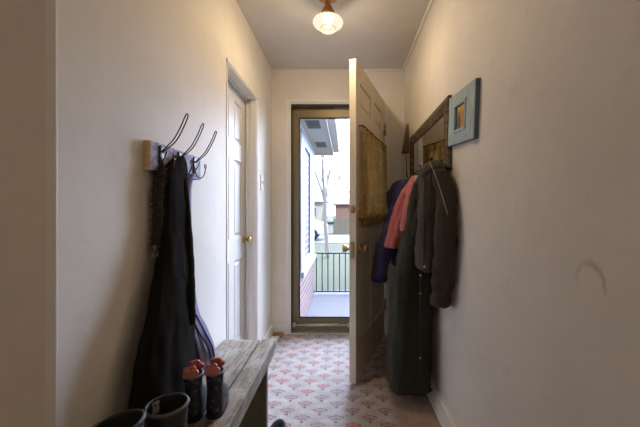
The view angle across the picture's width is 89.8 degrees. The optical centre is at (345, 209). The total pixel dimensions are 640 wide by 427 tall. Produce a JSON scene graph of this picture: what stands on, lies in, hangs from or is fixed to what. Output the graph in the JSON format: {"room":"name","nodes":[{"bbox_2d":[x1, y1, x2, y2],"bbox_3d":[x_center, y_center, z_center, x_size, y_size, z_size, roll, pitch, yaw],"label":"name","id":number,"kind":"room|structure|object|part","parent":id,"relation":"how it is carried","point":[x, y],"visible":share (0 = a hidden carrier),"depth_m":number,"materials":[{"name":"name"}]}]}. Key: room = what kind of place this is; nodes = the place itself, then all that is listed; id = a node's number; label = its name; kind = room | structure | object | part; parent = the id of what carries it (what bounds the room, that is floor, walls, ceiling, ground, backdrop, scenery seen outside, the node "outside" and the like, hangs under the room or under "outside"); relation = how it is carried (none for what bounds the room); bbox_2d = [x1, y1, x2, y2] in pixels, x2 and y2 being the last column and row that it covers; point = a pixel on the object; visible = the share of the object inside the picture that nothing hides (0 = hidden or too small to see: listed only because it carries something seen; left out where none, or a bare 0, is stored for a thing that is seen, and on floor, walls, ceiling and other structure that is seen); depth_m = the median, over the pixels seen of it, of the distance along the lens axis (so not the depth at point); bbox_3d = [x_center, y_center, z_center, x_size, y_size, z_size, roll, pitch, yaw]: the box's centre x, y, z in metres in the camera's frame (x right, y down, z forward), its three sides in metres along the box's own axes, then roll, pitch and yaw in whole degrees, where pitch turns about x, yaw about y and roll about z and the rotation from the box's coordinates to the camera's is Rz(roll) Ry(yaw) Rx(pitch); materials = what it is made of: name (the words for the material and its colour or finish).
{"room":"entrance hallway","nodes":[
{"label":"entrance hallway","id":0,"kind":"room"},
{"bbox_2d":[0,0,4,426],"bbox_3d":[-1.542,-0.075,0.796,1.516,2.390,0.120,0,0,0],"label":"wall","id":1,"kind":"structure","parent":0,"point":[2,2],"depth_m":0.74,"materials":[{"name":"paint"}]},
{"bbox_2d":[5,0,271,426],"bbox_3d":[-0.724,-0.075,1.813,0.120,2.390,2.154,0,0,0],"label":"wall","id":2,"kind":"structure","parent":0,"point":[129,72],"depth_m":0.90,"materials":[{"name":"paint"}]},
{"bbox_2d":[45,0,56,426],"bbox_3d":[-0.674,-0.074,0.734,0.025,2.389,0.006,0,0,0],"label":"trim","id":3,"kind":"structure","parent":2,"relation":"attached to","point":[50,5],"depth_m":0.73,"materials":[{"name":"white paint"}]},
{"bbox_2d":[143,113,216,179],"bbox_3d":[-0.605,-0.234,1.233,0.119,0.203,0.364,0,0,0],"label":"coat rack","id":4,"kind":"object","parent":2,"relation":"attached to","point":[154,153],"visible":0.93,"depth_m":1.11,"materials":[{"name":"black metal"}]},
{"bbox_2d":[128,156,195,426],"bbox_3d":[-0.606,0.236,1.075,0.110,0.884,0.378,0,0,0],"label":"coat","id":5,"kind":"object","parent":4,"relation":"hanging from","point":[167,340],"visible":0.96,"depth_m":1.08,"materials":[{"name":"black fabric"}]},
{"bbox_3d":[-0.631,0.004,1.087,0.061,0.332,0.086,0,0,0],"label":"fur trim","id":6,"kind":"part","parent":5,"relation":"part of","materials":[{"name":"brown fur"}]},
{"bbox_2d":[188,174,215,372],"bbox_3d":[-0.605,0.258,1.345,0.103,0.815,0.183,0,0,0],"label":"scarf","id":7,"kind":"object","parent":4,"relation":"hanging from","point":[204,348],"visible":0.41,"depth_m":1.31,"materials":[{"name":"fabric"}]},
{"bbox_2d":[228,82,251,339],"bbox_3d":[-0.735,0.144,2.091,0.091,1.927,0.582,0,0,0],"label":"door","id":8,"kind":"structure","parent":2,"relation":"in","point":[237,239],"depth_m":2.20,"materials":[{"name":"paint"}]},
{"bbox_3d":[-0.717,0.215,2.332,0.055,0.055,0.055,0,0,0],"label":"knob","id":9,"kind":"part","parent":8,"relation":"part of","materials":[{"name":"gold metal"}]},
{"bbox_2d":[226,58,257,339],"bbox_3d":[-0.719,0.137,2.093,0.130,1.967,0.632,0,0,0],"label":"trim","id":10,"kind":"structure","parent":2,"relation":"attached to","point":[233,76],"depth_m":2.38,"materials":[{"name":"white paint"}]},
{"bbox_2d":[260,175,263,190],"bbox_3d":[-0.655,-0.215,2.530,0.018,0.120,0.070,0,0,0],"label":"light switch","id":11,"kind":"object","parent":2,"relation":"attached to","point":[261,176],"visible":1,"depth_m":2.50,"materials":[{"name":"white plastic"}]},
{"bbox_2d":[260,324,272,341],"bbox_3d":[-0.657,1.073,1.813,0.014,0.095,2.154,0,0,0],"label":"baseboard","id":12,"kind":"structure","parent":2,"relation":"attached to","point":[269,333],"depth_m":2.74,"materials":[{"name":"white paint"}]},
{"bbox_2d":[270,336,278,342],"bbox_3d":[-0.614,1.111,2.553,0.069,0.018,0.505,0,0,0],"label":"trim","id":13,"kind":"structure","parent":2,"relation":"attached to","point":[272,337],"depth_m":2.77,"materials":[{"name":"white paint"}]},
{"bbox_2d":[300,264,312,315],"bbox_3d":[-2.000,0.320,4.015,3.000,2.600,1.970,0,0,0],"label":"wall","id":14,"kind":"structure","parent":0,"point":[306,283],"depth_m":4.10,"materials":[{"name":"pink brick"}]},
{"bbox_2d":[300,128,315,277],"bbox_3d":[-0.470,-0.080,4.125,0.060,1.600,1.470,0,0,0],"label":"window","id":15,"kind":"structure","parent":14,"relation":"in","point":[307,256],"depth_m":3.96,"materials":[{"name":"white paint"}]},
{"bbox_3d":[-0.496,-0.085,3.995,0.008,1.310,0.550,0,0,0],"label":"pane","id":16,"kind":"part","parent":15,"relation":"part of","materials":[{"name":"white glass"}]},
{"bbox_2d":[300,119,338,155],"bbox_3d":[-0.850,-1.262,4.190,1.500,0.795,2.260,0,0,0],"label":"eave","id":17,"kind":"object","parent":14,"relation":"attached to","point":[322,135],"visible":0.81,"depth_m":4.02,"materials":[{"name":"grey"}]},
{"bbox_2d":[305,120,320,128],"bbox_3d":[-0.350,-0.930,3.495,0.150,0.009,0.330,0,0,0],"label":"soffit vent","id":18,"kind":"object","parent":17,"relation":"attached to","point":[309,124],"depth_m":3.47,"materials":[{"name":"grey"}]},
{"bbox_2d":[315,142,326,147],"bbox_3d":[-0.350,-0.930,4.580,0.150,0.009,0.360,0,0,0],"label":"soffit vent","id":19,"kind":"object","parent":17,"relation":"attached to","point":[317,144],"depth_m":4.58,"materials":[{"name":"grey"}]},
{"bbox_2d":[236,0,429,68],"bbox_3d":[-0.820,-1.320,0.565,2.960,0.100,4.930,0,0,0],"label":"ceiling","id":20,"kind":"structure","parent":0,"point":[380,34],"depth_m":2.29,"materials":[{"name":"paint"}]},
{"bbox_2d":[313,0,342,34],"bbox_3d":[-0.104,-1.161,1.900,0.181,0.217,0.179,0,0,0],"label":"ceiling lamp","id":21,"kind":"object","parent":20,"relation":"attached to","point":[328,22],"visible":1,"depth_m":1.86,"materials":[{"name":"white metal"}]},
{"bbox_3d":[-0.104,-1.099,1.900,0.181,0.093,0.179,0,0,0],"label":"globe","id":22,"kind":"part","parent":21,"relation":"part of","materials":[{"name":"white glass"}]},
{"bbox_2d":[272,69,401,323],"bbox_3d":[-0.128,-0.075,2.960,1.312,2.390,0.140,0,0,0],"label":"wall","id":23,"kind":"structure","parent":0,"point":[286,83],"depth_m":2.89,"materials":[{"name":"paint"}]},
{"bbox_2d":[273,324,285,334],"bbox_3d":[-0.593,1.073,2.883,0.115,0.095,0.014,0,0,0],"label":"baseboard","id":24,"kind":"structure","parent":23,"relation":"attached to","point":[276,327],"depth_m":2.88,"materials":[{"name":"white paint"}]},
{"bbox_2d":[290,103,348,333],"bbox_3d":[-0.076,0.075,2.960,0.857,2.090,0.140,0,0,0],"label":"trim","id":25,"kind":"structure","parent":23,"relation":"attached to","point":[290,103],"depth_m":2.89,"materials":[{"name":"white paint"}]},
{"bbox_2d":[291,330,348,333],"bbox_3d":[-0.076,1.114,2.973,0.831,0.012,0.175,0,0,0],"label":"trim","id":26,"kind":"structure","parent":23,"relation":"attached to","point":[293,331],"depth_m":2.89,"materials":[{"name":"wood"}]},
{"bbox_2d":[292,107,348,329],"bbox_3d":[-0.076,0.075,2.950,0.832,2.065,0.070,0,0,0],"label":"door","id":27,"kind":"structure","parent":23,"relation":"in","point":[299,322],"depth_m":2.95,"materials":[{"name":"brown metal"}]},
{"bbox_2d":[286,99,387,333],"bbox_3d":[-0.074,0.062,2.884,0.922,2.116,0.012,0,0,0],"label":"trim","id":28,"kind":"structure","parent":23,"relation":"attached to","point":[288,101],"depth_m":2.88,"materials":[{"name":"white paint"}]},
{"bbox_2d":[342,59,385,383],"bbox_3d":[0.182,0.070,2.442,0.168,2.060,0.883,0,0,19],"label":"door","id":29,"kind":"structure","parent":23,"relation":"in","point":[367,299],"depth_m":2.14,"materials":[{"name":"white paint"}]},
{"bbox_3d":[0.014,0.255,2.111,0.066,0.057,0.057,0,0,19],"label":"knob","id":30,"kind":"part","parent":29,"relation":"part of","materials":[{"name":"gold metal"}]},
{"bbox_3d":[0.044,0.140,2.029,0.028,0.340,0.012,0,0,19],"label":"latch plate","id":31,"kind":"part","parent":29,"relation":"part of","materials":[{"name":"gold metal"}]},
{"bbox_3d":[0.186,-0.230,2.441,0.060,0.584,0.644,0,0,19],"label":"window moulding","id":32,"kind":"part","parent":29,"relation":"part of","materials":[{"name":"white paint"}]},
{"bbox_3d":[0.114,0.255,2.076,0.058,0.057,0.057,0,0,19],"label":"knob","id":33,"kind":"part","parent":29,"relation":"part of","materials":[{"name":"gold metal"}]},
{"bbox_2d":[359,125,386,224],"bbox_3d":[0.230,-0.231,2.434,0.043,0.652,0.764,0,0,19],"label":"door curtain","id":34,"kind":"object","parent":29,"relation":"attached to","point":[374,188],"visible":0.99,"depth_m":2.33,"materials":[{"name":"brown fabric"}]},
{"bbox_3d":[0.225,-0.548,2.436,0.033,0.010,0.764,0,0,19],"label":"rod","id":35,"kind":"part","parent":34,"relation":"part of","materials":[{"name":"brown wood"}]},
{"bbox_2d":[363,69,401,70],"bbox_3d":[0.281,-1.260,2.882,0.458,0.020,0.016,0,0,0],"label":"trim","id":36,"kind":"structure","parent":23,"relation":"attached to","point":[363,69],"depth_m":2.87,"materials":[{"name":"white paint"}]},
{"bbox_2d":[402,71,403,178],"bbox_3d":[0.520,-0.114,2.882,0.016,2.268,0.016,0,0,0],"label":"trim","id":37,"kind":"structure","parent":23,"relation":"attached to","point":[402,71],"depth_m":2.88,"materials":[{"name":"white paint"}]},
{"bbox_2d":[268,334,440,426],"bbox_3d":[-0.820,1.160,0.565,2.960,0.080,4.930,0,0,0],"label":"floor","id":38,"kind":"structure","parent":0,"point":[309,385],"depth_m":1.96,"materials":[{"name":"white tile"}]},
{"bbox_2d":[187,339,275,426],"bbox_3d":[-0.509,0.905,1.146,0.277,0.430,1.132,0,0,0],"label":"wooden bench","id":39,"kind":"object","parent":38,"relation":"on","point":[247,362],"visible":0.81,"depth_m":1.46,"materials":[{"name":"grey wood"}]},
{"bbox_2d":[92,409,146,426],"bbox_3d":[-0.533,0.568,0.676,0.204,0.244,0.119,0,0,0],"label":"rubber boot","id":40,"kind":"object","parent":39,"relation":"on","point":[132,417],"visible":1,"depth_m":0.72,"materials":[{"name":"black rubber"}]},
{"bbox_2d":[143,392,189,426],"bbox_3d":[-0.496,0.590,0.810,0.192,0.201,0.105,0,0,0],"label":"rubber boot","id":41,"kind":"object","parent":39,"relation":"on","point":[170,409],"visible":0.94,"depth_m":0.81,"materials":[{"name":"black rubber"}]},
{"bbox_2d":[183,359,206,423],"bbox_3d":[-0.504,0.597,1.096,0.065,0.187,0.137,0,0,-1],"label":"boot","id":42,"kind":"object","parent":39,"relation":"on","point":[195,389],"visible":0.94,"depth_m":1.04,"materials":[{"name":"black rubber"}]},
{"bbox_2d":[204,357,228,419],"bbox_3d":[-0.440,0.597,1.114,0.064,0.187,0.137,0,0,0],"label":"boot","id":43,"kind":"object","parent":39,"relation":"on","point":[217,399],"visible":1,"depth_m":1.06,"materials":[{"name":"black rubber"}]},
{"bbox_3d":[-0.495,0.923,1.550,0.233,0.394,0.030,0,0,0],"label":"leg panel","id":44,"kind":"part","parent":39,"relation":"part of","materials":[{"name":"grey wood"}]},
{"bbox_2d":[272,332,282,336],"bbox_3d":[-0.600,1.108,2.841,0.088,0.024,0.058,0,0,0],"label":"wood block","id":45,"kind":"object","parent":38,"relation":"on","point":[280,334],"visible":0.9,"depth_m":2.82,"materials":[{"name":"brown wood"}]},
{"bbox_2d":[270,419,285,426],"bbox_3d":[-0.334,1.084,1.548,0.088,0.072,0.255,0,0,-3],"label":"shoe","id":46,"kind":"object","parent":38,"relation":"on","point":[279,422],"visible":1,"depth_m":1.61,"materials":[{"name":"leather"}]},
{"bbox_2d":[404,0,639,426],"bbox_3d":[0.593,-0.075,0.565,0.130,2.390,4.930,0,0,0],"label":"wall","id":47,"kind":"structure","parent":0,"point":[540,327],"depth_m":0.87,"materials":[{"name":"paint"}]},
{"bbox_2d":[401,124,408,178],"bbox_3d":[0.502,-0.484,2.690,0.048,0.472,0.100,0,0,0],"label":"wall ornament","id":48,"kind":"object","parent":47,"relation":"attached to","point":[405,149],"visible":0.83,"depth_m":2.66,"materials":[{"name":"brown wood"}]},
{"bbox_2d":[385,177,432,395],"bbox_3d":[0.380,0.399,1.957,0.261,1.288,0.400,0,0,0],"label":"coat","id":49,"kind":"object","parent":47,"relation":"hanging from","point":[408,351],"visible":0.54,"depth_m":1.80,"materials":[{"name":"grey fabric"}]},
{"bbox_2d":[402,0,433,70],"bbox_3d":[0.519,-1.259,0.545,0.018,0.022,4.690,0,0,0],"label":"trim","id":50,"kind":"structure","parent":47,"relation":"attached to","point":[430,1],"depth_m":2.25,"materials":[{"name":"white paint"}]},
{"bbox_2d":[406,95,451,178],"bbox_3d":[0.486,-0.390,2.053,0.082,0.360,0.935,0,0,0],"label":"wall mirror","id":51,"kind":"object","parent":47,"relation":"attached to","point":[429,143],"visible":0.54,"depth_m":1.88,"materials":[{"name":"mirror glass"},{"name":"dark brown wood"}]},
{"bbox_2d":[371,179,409,283],"bbox_3d":[0.325,0.133,2.262,0.370,0.729,0.184,0,0,-31],"label":"jacket","id":52,"kind":"object","parent":51,"relation":"hanging from","point":[382,256],"visible":0.47,"depth_m":2.17,"materials":[{"name":"fabric"}]},
{"bbox_2d":[384,175,417,248],"bbox_3d":[0.360,0.010,2.066,0.219,0.480,0.147,0,0,0],"label":"jacket","id":53,"kind":"object","parent":51,"relation":"hanging from","point":[396,226],"visible":0.66,"depth_m":2.06,"materials":[{"name":"pink fabric"}]},
{"bbox_2d":[414,160,457,308],"bbox_3d":[0.448,0.111,1.595,0.163,0.736,0.315,0,0,-8],"label":"jacket","id":54,"kind":"object","parent":51,"relation":"hanging from","point":[436,240],"visible":1,"depth_m":1.52,"materials":[{"name":"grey fabric"}]},
{"bbox_2d":[427,378,455,426],"bbox_3d":[0.511,1.074,0.544,0.034,0.092,4.689,0,0,0],"label":"baseboard","id":55,"kind":"structure","parent":47,"relation":"attached to","point":[442,413],"depth_m":1.72,"materials":[{"name":"white paint"}]},
{"bbox_2d":[448,78,480,148],"bbox_3d":[0.515,-0.415,1.418,0.026,0.260,0.336,0,0,0],"label":"picture frame","id":56,"kind":"object","parent":47,"relation":"attached to","point":[464,105],"visible":1,"depth_m":1.35,"materials":[{"name":"blue painted wood"}]},
{"bbox_2d":[457,104,463,128],"bbox_3d":[0.516,-0.415,1.418,0.004,0.100,0.116,0,5,0],"label":"print","id":57,"kind":"object","parent":56,"relation":"attached to","point":[460,107],"depth_m":1.43},
{"label":"outside","id":58,"kind":"structure","parent":0,"visible":0},
{"bbox_2d":[313,216,348,293],"bbox_3d":[0.000,1.820,46.515,120.000,0.400,86.970,0,0,0],"label":"ground","id":59,"kind":"structure","parent":58,"point":[318,247],"depth_m":9.34,"materials":[{"name":"white snow"}]},
{"bbox_2d":[314,194,328,220],"bbox_3d":[-7.200,-0.130,38.000,10.400,3.500,8.800,0,0,0],"label":"house","id":60,"kind":"structure","parent":59,"relation":"on","point":[318,200],"depth_m":34.00,"materials":[{"name":"white"}]},
{"bbox_2d":[306,292,348,315],"bbox_3d":[1.350,1.470,4.090,3.700,0.300,2.120,0,0,0],"label":"floor","id":61,"kind":"structure","parent":59,"relation":"on","point":[322,303],"depth_m":4.47,"materials":[{"name":"concrete"}]},
{"bbox_2d":[314,252,348,291],"bbox_3d":[1.353,0.970,4.973,3.695,0.700,0.085,0,0,0],"label":"porch railing","id":62,"kind":"object","parent":61,"relation":"on","point":[316,253],"visible":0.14,"depth_m":4.99,"materials":[{"name":"black metal"}]},
{"bbox_3d":[1.353,1.270,5.000,3.695,0.020,0.030,0,0,0],"label":"rail","id":63,"kind":"part","parent":62,"relation":"part of","materials":[{"name":"black metal"}]},
{"bbox_3d":[1.353,0.674,5.000,3.695,0.020,0.030,0,0,0],"label":"rail","id":64,"kind":"part","parent":62,"relation":"part of","materials":[{"name":"black metal"}]},
{"bbox_2d":[314,119,348,256],"bbox_3d":[-1.096,-2.262,10.729,3.258,7.780,4.334,0,0,36],"label":"bare tree","id":65,"kind":"object","parent":59,"relation":"on","point":[324,194],"visible":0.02,"depth_m":10.96,"materials":[{"name":"grey plant"}]},
{"bbox_2d":[314,141,348,221],"bbox_3d":[-1.062,-3.826,23.402,6.001,10.908,4.922,0,0,-14],"label":"bare tree","id":66,"kind":"object","parent":59,"relation":"on","point":[342,173],"visible":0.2,"depth_m":24.41,"materials":[{"name":"grey plant"}]},
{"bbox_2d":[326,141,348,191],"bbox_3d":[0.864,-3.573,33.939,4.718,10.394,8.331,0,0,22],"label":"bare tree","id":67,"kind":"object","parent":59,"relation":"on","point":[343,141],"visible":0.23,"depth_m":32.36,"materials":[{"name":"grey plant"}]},
{"bbox_2d":[333,197,348,223],"bbox_3d":[3.900,-0.030,42.000,11.000,3.300,8.800,0,0,0],"label":"house","id":68,"kind":"structure","parent":59,"relation":"on","point":[342,204],"depth_m":38.00,"materials":[{"name":"brick"}]},
{"bbox_2d":[333,217,348,232],"bbox_3d":[2.072,1.045,22.460,5.845,1.150,0.120,0,0,0],"label":"wooden fence","id":69,"kind":"object","parent":59,"relation":"on","point":[338,223],"visible":0.19,"depth_m":22.40,"materials":[{"name":"grey wood"}]},
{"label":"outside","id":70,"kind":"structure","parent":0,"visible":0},
{"bbox_2d":[314,235,348,242],"bbox_3d":[0.000,1.610,18.000,120.000,0.020,5.000,0,0,0],"label":"street","id":71,"kind":"structure","parent":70,"point":[332,238],"depth_m":17.36,"materials":[{"name":"white snow"}]},
{"bbox_2d":[314,219,327,239],"bbox_3d":[-3.100,0.880,17.400,4.200,1.440,1.844,0,0,0],"label":"car","id":72,"kind":"object","parent":71,"relation":"on","point":[318,225],"visible":0.2,"depth_m":16.55,"materials":[{"name":"white paint"}]}
]}

